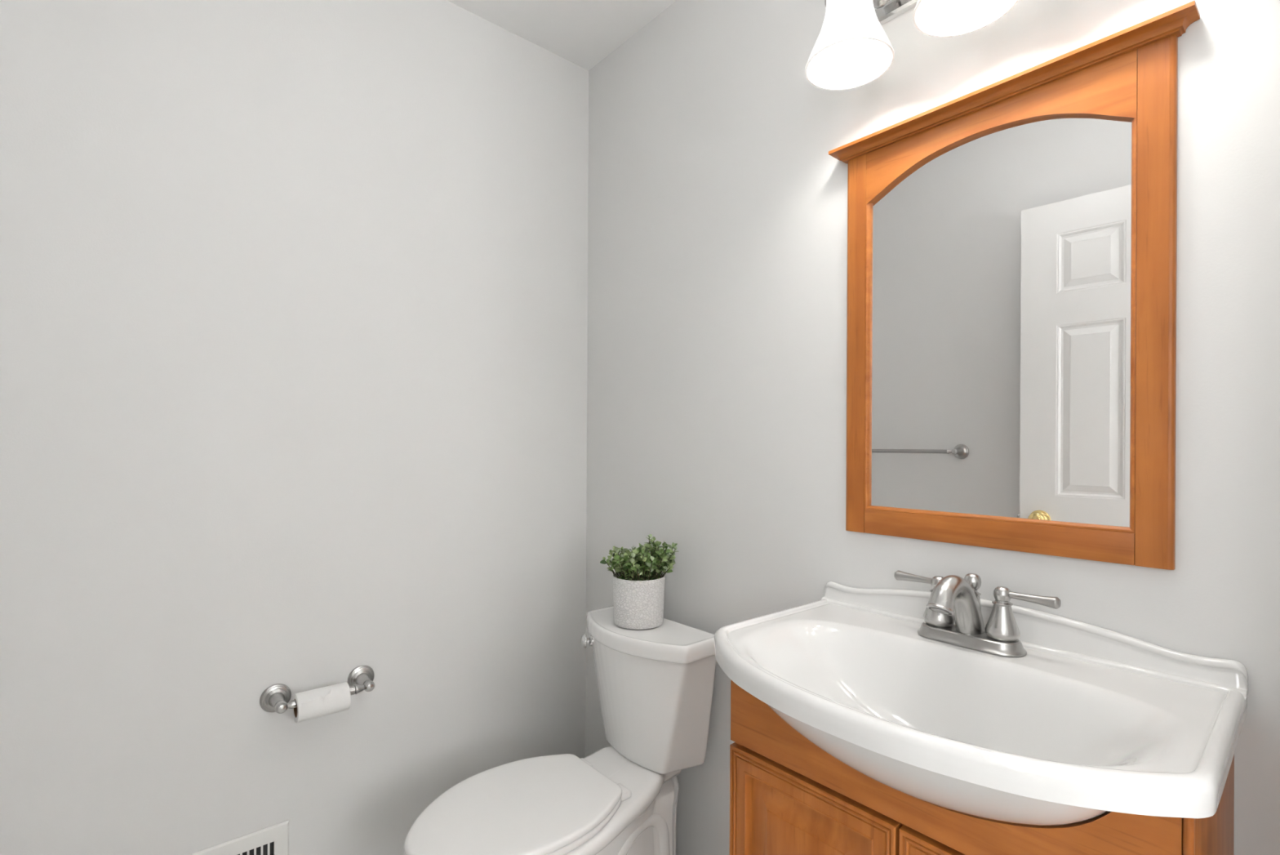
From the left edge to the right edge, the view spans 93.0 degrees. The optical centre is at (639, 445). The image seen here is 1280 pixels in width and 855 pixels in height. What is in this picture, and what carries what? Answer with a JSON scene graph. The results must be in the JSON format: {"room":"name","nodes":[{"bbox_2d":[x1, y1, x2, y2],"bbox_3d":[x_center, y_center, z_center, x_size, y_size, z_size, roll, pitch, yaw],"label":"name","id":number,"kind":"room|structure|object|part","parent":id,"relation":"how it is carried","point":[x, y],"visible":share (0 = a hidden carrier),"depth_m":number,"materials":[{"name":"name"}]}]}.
{"room":"bathroom","nodes":[
{"label":"bathroom","id":0,"kind":"room"},
{"bbox_2d":[0,0,588,854],"bbox_3d":[-0.755,-0.043,1.632,1.650,2.440,0.120,0,0,-40],"label":"wall","id":1,"kind":"structure","parent":0,"point":[293,294],"depth_m":1.45,"materials":[{"name":"white paint"}]},
{"bbox_2d":[188,819,288,854],"bbox_3d":[-0.985,0.988,1.357,0.354,0.160,0.007,0,0,-40],"label":"air vent","id":2,"kind":"object","parent":1,"relation":"in","point":[273,839],"visible":1,"depth_m":1.43,"materials":[{"name":"white metal"}]},
{"bbox_2d":[259,664,374,713],"bbox_3d":[-0.773,0.604,1.485,0.259,0.066,0.083,0,0,-40],"label":"toilet paper holder","id":3,"kind":"object","parent":1,"relation":"attached to","point":[276,697],"visible":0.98,"depth_m":1.46,"materials":[{"name":"silver metal"}]},
{"bbox_3d":[-0.846,0.604,1.423,0.066,0.066,0.083,0,0,-40],"label":"post","id":4,"kind":"part","parent":3,"relation":"part of","materials":[{"name":"silver metal"}]},
{"bbox_2d":[293,681,351,722],"bbox_3d":[-0.762,0.615,1.455,0.113,0.066,0.070,0,0,-40],"label":"toilet paper roll","id":5,"kind":"object","parent":3,"relation":"on","point":[331,699],"visible":0.94,"depth_m":1.43,"materials":[{"name":"white paper"}]},
{"bbox_3d":[-0.699,0.605,1.548,0.066,0.066,0.083,0,0,-40],"label":"post","id":6,"kind":"part","parent":3,"relation":"part of","materials":[{"name":"silver metal"}]},
{"bbox_2d":[446,0,676,70],"bbox_3d":[-0.137,-1.310,-0.159,3.040,0.100,3.640,0,0,-40],"label":"ceiling","id":7,"kind":"structure","parent":0,"point":[582,33],"depth_m":1.80,"materials":[{"name":"white paint"}]},
{"bbox_2d":[585,0,1279,854],"bbox_3d":[1.008,-0.034,0.742,0.120,2.440,3.520,0,0,-40],"label":"wall","id":8,"kind":"structure","parent":0,"point":[717,198],"depth_m":1.38,"materials":[{"name":"white paint"}]},
{"bbox_2d":[804,0,1018,90],"bbox_3d":[0.557,-0.827,1.009,0.225,0.222,0.582,0,0,-40],"label":"vanity light","id":9,"kind":"object","parent":8,"relation":"attached to","point":[852,49],"visible":1,"depth_m":1.11,"materials":[{"name":"white glass"}]},
{"bbox_3d":[0.395,-0.815,1.148,0.058,0.125,0.058,0,0,-40],"label":"bulb","id":10,"kind":"part","parent":9,"relation":"part of","materials":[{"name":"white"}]},
{"bbox_3d":[0.395,-0.790,1.148,0.160,0.146,0.160,0,0,-40],"label":"lamp shade","id":11,"kind":"part","parent":9,"relation":"part of","materials":[{"name":"white glass"}]},
{"bbox_3d":[0.440,-0.912,1.185,0.130,0.054,0.040,0,0,-40],"label":"arm","id":12,"kind":"part","parent":9,"relation":"part of","materials":[{"name":"silver metal"}]},
{"bbox_3d":[0.532,-0.789,0.988,0.160,0.146,0.160,0,0,-40],"label":"lamp shade","id":13,"kind":"part","parent":9,"relation":"part of","materials":[{"name":"white glass"}]},
{"bbox_2d":[828,0,1199,569],"bbox_3d":[0.605,-0.222,1.088,0.044,0.808,0.582,0,0,-40],"label":"wall mirror","id":14,"kind":"object","parent":8,"relation":"attached to","point":[1012,240],"visible":1,"depth_m":1.04,"materials":[{"name":"brown wood"}]},
{"bbox_3d":[0.615,0.158,1.098,0.013,0.049,0.443,0,0,-40],"label":"rail","id":15,"kind":"part","parent":14,"relation":"part of","materials":[{"name":"brown wood"}]},
{"bbox_2d":[870,115,1131,527],"bbox_3d":[0.621,-0.216,1.102,0.001,0.698,0.443,0,0,-40],"label":"mirror glass","id":16,"kind":"object","parent":14,"relation":"on","point":[1001,247],"depth_m":1.07,"materials":[{"name":"silver mirror"}]},
{"bbox_3d":[0.619,-0.552,1.098,0.013,0.106,0.443,0,0,-40],"label":"arched rail","id":17,"kind":"part","parent":14,"relation":"part of","materials":[{"name":"brown wood"}]},
{"bbox_3d":[0.607,-0.615,1.088,0.044,0.021,0.582,0,0,-40],"label":"crown","id":18,"kind":"part","parent":14,"relation":"part of","materials":[{"name":"brown wood"}]},
{"bbox_2d":[821,581,1248,699],"bbox_3d":[0.616,0.309,1.080,0.030,0.066,0.658,0,0,-40],"label":"backsplash","id":19,"kind":"structure","parent":8,"relation":"attached to","point":[1039,630],"depth_m":0.97,"materials":[{"name":"white ceramic"}]},
{"bbox_3d":[-0.150,1.230,-0.159,3.040,0.100,3.640,0,0,-40],"label":"floor","id":20,"kind":"structure","parent":0,"visible":0},
{"bbox_2d":[404,605,716,854],"bbox_3d":[-0.201,0.828,1.442,0.718,0.704,0.417,0,0,-40],"label":"toilet","id":21,"kind":"object","parent":20,"relation":"on","point":[655,685],"visible":0.94,"depth_m":1.47,"materials":[{"name":"white ceramic"}]},
{"bbox_3d":[-0.282,0.821,1.345,0.462,0.016,0.344,0,0,-40],"label":"seat","id":22,"kind":"part","parent":21,"relation":"part of","materials":[{"name":"white plastic"}]},
{"bbox_3d":[-0.282,0.802,1.345,0.465,0.019,0.348,0,0,-40],"label":"seat lid","id":23,"kind":"part","parent":21,"relation":"part of","materials":[{"name":"white plastic"}]},
{"bbox_3d":[-0.149,0.548,1.705,0.036,0.040,0.040,0,0,-15],"label":"flush lever","id":24,"kind":"part","parent":21,"relation":"part of","materials":[{"name":"silver metal"}]},
{"bbox_2d":[600,533,679,629],"bbox_3d":[0.003,0.359,1.633,0.203,0.236,0.184,0,0,18],"label":"potted plant","id":25,"kind":"object","parent":21,"relation":"on","point":[638,578],"visible":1,"depth_m":1.58,"materials":[{"name":"green plant"}]},
{"bbox_3d":[-0.003,0.413,1.634,0.142,0.128,0.142,0,0,-40],"label":"pot","id":26,"kind":"part","parent":25,"relation":"part of","materials":[{"name":"white ceramic"}]},
{"bbox_3d":[-0.001,0.498,1.611,0.198,0.041,0.417,0,0,-40],"label":"tank lid","id":27,"kind":"part","parent":21,"relation":"part of","materials":[{"name":"white ceramic"}]},
{"bbox_3d":[0.000,0.666,1.613,0.181,0.294,0.398,0,0,-40],"label":"tank","id":28,"kind":"part","parent":21,"relation":"part of","materials":[{"name":"white ceramic"}]},
{"bbox_2d":[729,679,1234,854],"bbox_3d":[0.486,0.777,0.971,0.368,0.812,0.632,0,0,-40],"label":"vanity cabinet","id":29,"kind":"object","parent":20,"relation":"on","point":[788,795],"visible":0.52,"depth_m":0.92,"materials":[{"name":"brown wood"}]},
{"bbox_3d":[0.270,0.815,0.997,0.018,0.534,0.313,0,0,-40],"label":"door","id":30,"kind":"part","parent":29,"relation":"part of","materials":[{"name":"brown wood"}]},
{"bbox_3d":[0.473,0.816,0.758,0.018,0.534,0.304,0,0,-40],"label":"door","id":31,"kind":"part","parent":29,"relation":"part of","materials":[{"name":"brown wood"}]},
{"bbox_2d":[714,581,1248,825],"bbox_3d":[0.438,0.389,0.928,0.498,0.228,0.668,0,0,-40],"label":"vanity sink","id":32,"kind":"object","parent":29,"relation":"in","point":[1092,721],"visible":0.98,"depth_m":0.87,"materials":[{"name":"white ceramic"}]},
{"bbox_2d":[893,569,1061,656],"bbox_3d":[0.566,0.277,1.049,0.199,0.124,0.200,0,0,3],"label":"faucet","id":33,"kind":"object","parent":32,"relation":"on","point":[951,595],"visible":1,"depth_m":1.00,"materials":[{"name":"silver metal"}]},
{"bbox_3d":[0.507,0.245,1.123,0.019,0.019,0.072,0,0,-40],"label":"lever","id":34,"kind":"part","parent":33,"relation":"part of","materials":[{"name":"silver metal"}]},
{"bbox_3d":[0.535,0.277,1.087,0.050,0.087,0.050,0,0,-40],"label":"handle","id":35,"kind":"part","parent":33,"relation":"part of","materials":[{"name":"silver metal"}]},
{"bbox_3d":[0.530,0.274,1.015,0.166,0.118,0.043,0,0,-40],"label":"spout","id":36,"kind":"part","parent":33,"relation":"part of","materials":[{"name":"silver metal"}]},
{"bbox_3d":[0.568,0.330,1.048,0.071,0.019,0.172,0,0,-40],"label":"plate","id":37,"kind":"part","parent":33,"relation":"part of","materials":[{"name":"silver metal"}]},
{"bbox_3d":[0.578,0.276,1.056,0.029,0.108,0.029,0,0,-40],"label":"lift rod","id":38,"kind":"part","parent":33,"relation":"part of","materials":[{"name":"silver metal"}]},
{"bbox_3d":[0.602,0.278,1.008,0.050,0.087,0.050,0,0,-40],"label":"handle","id":39,"kind":"part","parent":33,"relation":"part of","materials":[{"name":"silver metal"}]},
{"bbox_3d":[0.633,0.247,0.975,0.019,0.019,0.072,0,0,-40],"label":"lever","id":40,"kind":"part","parent":33,"relation":"part of","materials":[{"name":"silver metal"}]},
{"bbox_3d":[0.701,0.778,0.750,0.326,0.812,0.015,0,0,-40],"label":"panel","id":41,"kind":"part","parent":29,"relation":"part of","materials":[{"name":"brown wood"}]}
]}

